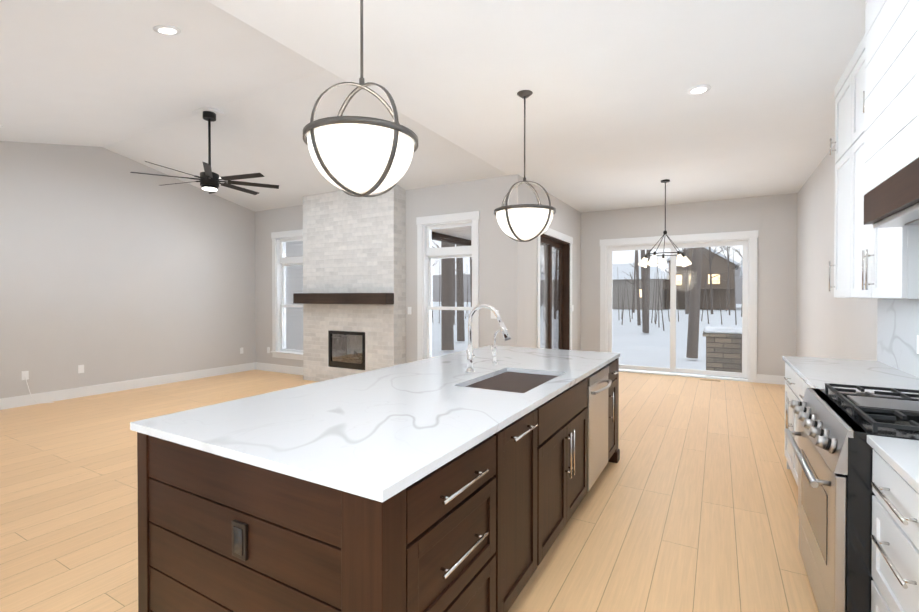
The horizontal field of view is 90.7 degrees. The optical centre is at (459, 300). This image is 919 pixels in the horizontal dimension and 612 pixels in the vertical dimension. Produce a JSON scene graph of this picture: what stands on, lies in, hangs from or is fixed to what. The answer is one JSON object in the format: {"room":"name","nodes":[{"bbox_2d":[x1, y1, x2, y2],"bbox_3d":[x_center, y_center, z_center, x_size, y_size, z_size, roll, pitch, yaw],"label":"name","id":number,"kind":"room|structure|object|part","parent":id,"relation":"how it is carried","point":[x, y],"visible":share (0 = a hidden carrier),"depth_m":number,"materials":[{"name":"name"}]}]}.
{"room":"kitchen","nodes":[
{"label":"kitchen","id":0,"kind":"room"},
{"bbox_2d":[0,141,255,398],"bbox_3d":[-5.454,-0.577,6.507,0.200,3.900,5.950,0,1,30],"label":"wall","id":1,"kind":"structure","parent":0,"point":[113,269],"depth_m":6.77,"materials":[{"name":"paint"}]},
{"bbox_2d":[21,371,28,379],"bbox_3d":[-5.675,0.981,5.927,0.006,0.115,0.070,0,1,30],"label":"electrical outlet plate","id":2,"kind":"object","parent":1,"relation":"attached to","point":[24,374],"depth_m":5.92,"materials":[{"name":"white plastic"}]},
{"bbox_2d":[25,377,53,403],"bbox_3d":[-5.559,1.185,6.006,0.117,0.377,0.256,0,1,30],"label":"cord","id":3,"kind":"object","parent":1,"relation":"attached to","point":[32,397],"visible":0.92,"depth_m":5.96,"materials":[{"name":"white plastic"}]},
{"bbox_2d":[78,365,83,372],"bbox_3d":[-5.377,0.976,6.448,0.006,0.115,0.070,0,1,30],"label":"electrical outlet plate","id":4,"kind":"object","parent":1,"relation":"attached to","point":[80,367],"depth_m":6.45,"materials":[{"name":"white plastic"}]},
{"bbox_2d":[0,362,254,409],"bbox_3d":[-5.360,1.303,6.471,0.016,0.140,5.550,0,1,30],"label":"baseboard","id":5,"kind":"structure","parent":1,"relation":"attached to","point":[27,400],"depth_m":6.79,"materials":[{"name":"white wood"}]},
{"bbox_2d":[0,0,507,211],"bbox_3d":[-3.031,-2.038,5.111,5.380,0.893,5.550,0,1,30],"label":"ceiling","id":6,"kind":"structure","parent":0,"point":[123,78],"depth_m":4.67,"materials":[{"name":"paint"}]},
{"bbox_2d":[153,25,180,34],"bbox_3d":[-2.067,-1.911,3.210,0.169,0.040,0.166,0,1,24],"label":"recessed light","id":7,"kind":"object","parent":6,"relation":"in","point":[174,30],"depth_m":3.20,"materials":[{"name":"white plastic"}]},
{"bbox_2d":[130,106,278,194],"bbox_3d":[-2.944,-1.780,5.346,1.504,0.952,1.504,0,1,30],"label":"ceiling fan","id":8,"kind":"object","parent":6,"relation":"hanging from","point":[209,179],"visible":1,"depth_m":5.29,"materials":[{"name":"metal"}]},
{"bbox_2d":[303,184,405,381],"bbox_3d":[-1.760,-0.207,7.424,1.950,3.142,0.299,0,1,30],"label":"fireplace surround","id":9,"kind":"structure","parent":0,"point":[352,244],"depth_m":7.18,"materials":[{"name":"beige stone"}]},
{"bbox_2d":[293,293,393,304],"bbox_3d":[-1.884,-0.029,7.209,1.970,0.170,0.199,0,1,30],"label":"mantel shelf","id":10,"kind":"object","parent":9,"relation":"attached to","point":[345,298],"visible":1,"depth_m":7.05,"materials":[{"name":"brown wood"}]},
{"bbox_2d":[328,330,364,369],"bbox_3d":[-1.715,0.794,7.473,0.782,0.592,0.428,0,1,30],"label":"fireplace insert","id":11,"kind":"object","parent":9,"relation":"in","point":[346,349],"visible":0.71,"depth_m":7.35,"materials":[{"name":"black metal"}]},
{"bbox_2d":[255,176,503,366],"bbox_3d":[-1.641,-0.588,7.641,5.300,3.900,0.200,0,1,30],"label":"wall","id":12,"kind":"structure","parent":0,"point":[485,197],"depth_m":6.91,"materials":[{"name":"paint"}]},
{"bbox_2d":[255,362,302,374],"bbox_3d":[-3.253,1.285,8.454,1.650,0.140,0.016,0,1,30],"label":"baseboard","id":13,"kind":"structure","parent":12,"relation":"attached to","point":[258,366],"depth_m":8.52,"materials":[{"name":"white wood"}]},
{"bbox_2d":[271,229,302,359],"bbox_3d":[-3.063,-0.100,8.431,1.040,2.360,0.245,0,1,30],"label":"window","id":14,"kind":"structure","parent":12,"relation":"in","point":[287,283],"depth_m":8.54,"materials":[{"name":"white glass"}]},
{"bbox_2d":[416,211,479,360],"bbox_3d":[-0.141,-0.084,6.764,1.090,2.360,0.245,0,1,30],"label":"window","id":15,"kind":"structure","parent":12,"relation":"in","point":[427,253],"depth_m":6.87,"materials":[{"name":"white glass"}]},
{"bbox_2d":[491,310,498,318],"bbox_3d":[0.488,0.194,6.314,0.120,0.120,0.006,0,1,30],"label":"light switch","id":16,"kind":"object","parent":12,"relation":"attached to","point":[493,316],"depth_m":6.32,"materials":[{"name":"white plastic"}]},
{"bbox_2d":[0,370,818,611],"bbox_3d":[-1.741,1.498,3.803,10.950,0.200,13.100,0,1,30],"label":"floor","id":17,"kind":"structure","parent":0,"point":[689,502],"depth_m":3.09,"materials":[{"name":"brown wood"}]},
{"bbox_2d":[130,356,619,611],"bbox_3d":[0.082,0.954,2.866,1.321,0.905,3.236,0,1,30],"label":"kitchen island","id":18,"kind":"object","parent":17,"relation":"on","point":[462,481],"depth_m":1.56,"materials":[{"name":"brown wood"}]},
{"bbox_2d":[130,344,619,495],"bbox_3d":[0.054,0.487,2.884,1.270,0.030,3.240,0,1,30],"label":"island countertop","id":19,"kind":"structure","parent":18,"relation":"on","point":[374,431],"depth_m":1.89,"materials":[{"name":"white stone"}]},
{"bbox_2d":[465,304,510,372],"bbox_3d":[0.187,0.246,2.904,0.319,0.448,0.090,0,1,30],"label":"faucet","id":20,"kind":"object","parent":19,"relation":"on","point":[470,355],"depth_m":2.94,"materials":[{"name":"silver metal"}]},
{"bbox_2d":[491,329,500,364],"bbox_3d":[0.285,0.338,3.282,0.118,0.258,0.062,0,1,30],"label":"tap","id":21,"kind":"object","parent":19,"relation":"on","point":[493,349],"depth_m":3.30,"materials":[{"name":"silver metal"}]},
{"bbox_2d":[586,365,611,490],"bbox_3d":[1.040,0.899,3.301,0.091,0.767,0.615,0,1,30],"label":"dishwasher","id":22,"kind":"object","parent":18,"relation":"in","point":[599,383],"depth_m":3.25,"materials":[{"name":"silver metal"}]},
{"bbox_2d":[784,360,797,475],"bbox_3d":[2.739,0.951,3.231,0.604,0.905,0.942,0,1,30],"label":"base cabinet","id":23,"kind":"object","parent":17,"relation":"on","point":[791,382],"depth_m":3.40,"materials":[{"name":"white wood"}]},
{"bbox_2d":[782,356,918,399],"bbox_3d":[2.581,0.486,2.964,0.619,0.031,1.576,0,1,30],"label":"countertop","id":24,"kind":"structure","parent":23,"relation":"on","point":[875,378],"depth_m":2.81,"materials":[{"name":"white stone"}]},
{"bbox_2d":[798,380,805,387],"bbox_3d":[2.366,0.958,2.578,0.604,0.905,0.687,0,1,30],"label":"base cabinet","id":25,"kind":"object","parent":17,"relation":"on","point":[800,385],"depth_m":3.02,"materials":[{"name":"white wood"}]},
{"bbox_2d":[784,383,918,611],"bbox_3d":[1.916,0.958,1.912,0.686,0.916,0.910,0,1,30],"label":"range","id":26,"kind":"object","parent":17,"relation":"on","point":[851,450],"depth_m":1.79,"materials":[{"name":"silver metal"}]},
{"bbox_2d":[866,448,918,611],"bbox_3d":[1.572,0.970,1.186,0.604,0.905,0.687,0,1,30],"label":"base cabinet","id":27,"kind":"object","parent":17,"relation":"on","point":[892,511],"depth_m":1.45,"materials":[{"name":"white wood"}]},
{"bbox_2d":[866,432,918,499],"bbox_3d":[0.777,0.515,-0.196,0.619,0.031,3.866,0,1,30],"label":"countertop","id":28,"kind":"structure","parent":27,"relation":"on","point":[900,454],"depth_m":1.45,"materials":[{"name":"white stone"}]},
{"bbox_2d":[206,0,865,212],"bbox_3d":[0.843,-1.798,2.873,3.570,0.250,12.100,0,1,30],"label":"ceiling","id":29,"kind":"structure","parent":0,"point":[617,116],"depth_m":3.43,"materials":[{"name":"paint"}]},
{"bbox_2d":[303,0,417,196],"bbox_3d":[-0.432,-1.063,2.007,0.498,1.203,0.498,0,1,30],"label":"pendant light","id":30,"kind":"object","parent":29,"relation":"hanging from","point":[359,156],"visible":1,"depth_m":1.86,"materials":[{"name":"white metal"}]},
{"bbox_3d":[-0.432,-0.590,2.011,0.462,0.231,0.462,0,1,30],"label":"lamp shade","id":31,"kind":"part","parent":30,"relation":"part of","materials":[{"name":"white glass"}]},
{"bbox_2d":[494,90,555,241],"bbox_3d":[0.530,-1.078,3.692,0.498,1.203,0.498,0,1,30],"label":"pendant light","id":32,"kind":"object","parent":29,"relation":"hanging from","point":[526,222],"visible":1,"depth_m":3.55,"materials":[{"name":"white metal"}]},
{"bbox_3d":[0.530,-0.606,3.696,0.462,0.231,0.462,0,1,30],"label":"lamp shade","id":33,"kind":"part","parent":32,"relation":"part of","materials":[{"name":"white glass"}]},
{"bbox_2d":[638,179,691,267],"bbox_3d":[2.922,-1.090,6.486,0.710,1.231,0.715,0,1,30],"label":"chandelier","id":34,"kind":"object","parent":29,"relation":"hanging from","point":[683,260],"visible":1,"depth_m":6.44,"materials":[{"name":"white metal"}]},
{"bbox_3d":[2.925,-1.156,6.482,0.538,1.100,0.538,0,1,30],"label":"frame","id":35,"kind":"part","parent":34,"relation":"part of","materials":[{"name":"black metal"}]},
{"bbox_2d":[687,85,710,94],"bbox_3d":[1.905,-1.674,3.615,0.169,0.011,0.169,0,1,21],"label":"recessed light","id":36,"kind":"object","parent":29,"relation":"in","point":[699,89],"depth_m":3.60,"materials":[{"name":"white plastic"}]},
{"bbox_2d":[504,174,580,350],"bbox_3d":[1.553,-0.588,7.689,0.200,3.900,3.450,0,1,30],"label":"wall","id":37,"kind":"structure","parent":0,"point":[520,290],"depth_m":6.50,"materials":[{"name":"paint"}]},
{"bbox_2d":[537,228,572,349],"bbox_3d":[1.537,0.105,7.636,0.230,2.515,1.844,0,1,30],"label":"door","id":38,"kind":"structure","parent":37,"relation":"in","point":[554,291],"depth_m":7.96,"materials":[{"name":"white wood"}]},
{"bbox_2d":[581,193,796,375],"bbox_3d":[4.031,-0.592,8.146,3.650,3.900,0.200,0,1,30],"label":"wall","id":39,"kind":"structure","parent":0,"point":[772,219],"depth_m":7.57,"materials":[{"name":"paint"}]},
{"bbox_2d":[600,230,757,382],"bbox_3d":[3.871,0.097,8.226,2.564,2.520,0.230,0,1,30],"label":"sliding glass door","id":40,"kind":"structure","parent":39,"relation":"in","point":[748,241],"depth_m":8.11,"materials":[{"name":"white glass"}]},
{"bbox_2d":[757,374,785,384],"bbox_3d":[5.141,1.295,7.406,0.490,0.140,0.016,0,1,30],"label":"baseboard","id":41,"kind":"structure","parent":39,"relation":"attached to","point":[770,379],"depth_m":7.42,"materials":[{"name":"white wood"}]},
{"bbox_2d":[796,144,877,360],"bbox_3d":[2.431,-0.534,1.863,0.200,3.900,12.300,0,1,30],"label":"wall","id":42,"kind":"structure","parent":0,"point":[829,324],"depth_m":5.42,"materials":[{"name":"paint"}]},
{"bbox_2d":[830,69,845,297],"bbox_3d":[2.956,-0.847,3.277,0.289,1.660,0.579,0,1,30],"label":"upper cabinet","id":43,"kind":"object","parent":42,"relation":"attached to","point":[839,265],"depth_m":3.46,"materials":[{"name":"white wood"}]},
{"bbox_2d":[846,40,918,303],"bbox_3d":[2.605,-0.841,2.661,0.289,1.660,1.095,0,1,30],"label":"upper cabinet","id":44,"kind":"object","parent":42,"relation":"attached to","point":[882,232],"depth_m":2.65,"materials":[{"name":"white wood"}]},
{"bbox_2d":[858,0,918,199],"bbox_3d":[2.041,-1.098,1.822,0.439,1.130,0.886,0,1,30],"label":"range hood","id":45,"kind":"object","parent":42,"relation":"attached to","point":[888,157],"depth_m":1.98,"materials":[{"name":"white wood"}]},
{"bbox_2d":[878,300,918,375],"bbox_3d":[1.656,0.249,0.736,0.018,0.484,6.360,0,1,30],"label":"backsplash","id":46,"kind":"structure","parent":42,"relation":"attached to","point":[898,320],"depth_m":3.07,"materials":[{"name":"white stone"}]},
{"label":"outside","id":47,"kind":"structure","parent":0,"visible":0},
{"bbox_2d":[432,302,741,375],"bbox_3d":[24.970,1.482,43.194,160.000,0.300,180.000,0,1,30],"label":"snow","id":48,"kind":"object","parent":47,"point":[659,353],"depth_m":19.01,"materials":[{"name":"white snow"}]},
{"bbox_2d":[431,226,470,245],"bbox_3d":[0.616,0.019,9.048,2.730,3.240,4.430,0,1,30],"label":"porch","id":49,"kind":"object","parent":48,"relation":"on","point":[454,235],"depth_m":9.76,"materials":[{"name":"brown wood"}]},
{"bbox_2d":[431,239,742,358],"bbox_3d":[9.889,-6.558,33.793,54.452,15.905,50.114,0,1,30],"label":"trees","id":50,"kind":"object","parent":48,"relation":"on","point":[447,340],"depth_m":16.81,"materials":[{"name":"brown plant"}]},
{"bbox_2d":[432,247,742,309],"bbox_3d":[46.160,-3.447,80.279,280.000,8.870,62.500,0,1,30],"label":"houses","id":51,"kind":"structure","parent":48,"relation":"on","point":[720,285],"depth_m":58.61,"materials":[{"name":"brown"}]},
{"bbox_2d":[703,324,746,378],"bbox_3d":[5.481,1.082,9.291,0.870,1.130,0.820,0,1,30],"label":"stone pier","id":52,"kind":"structure","parent":48,"relation":"on","point":[721,355],"depth_m":9.01,"materials":[{"name":"grey stone"}]}
]}

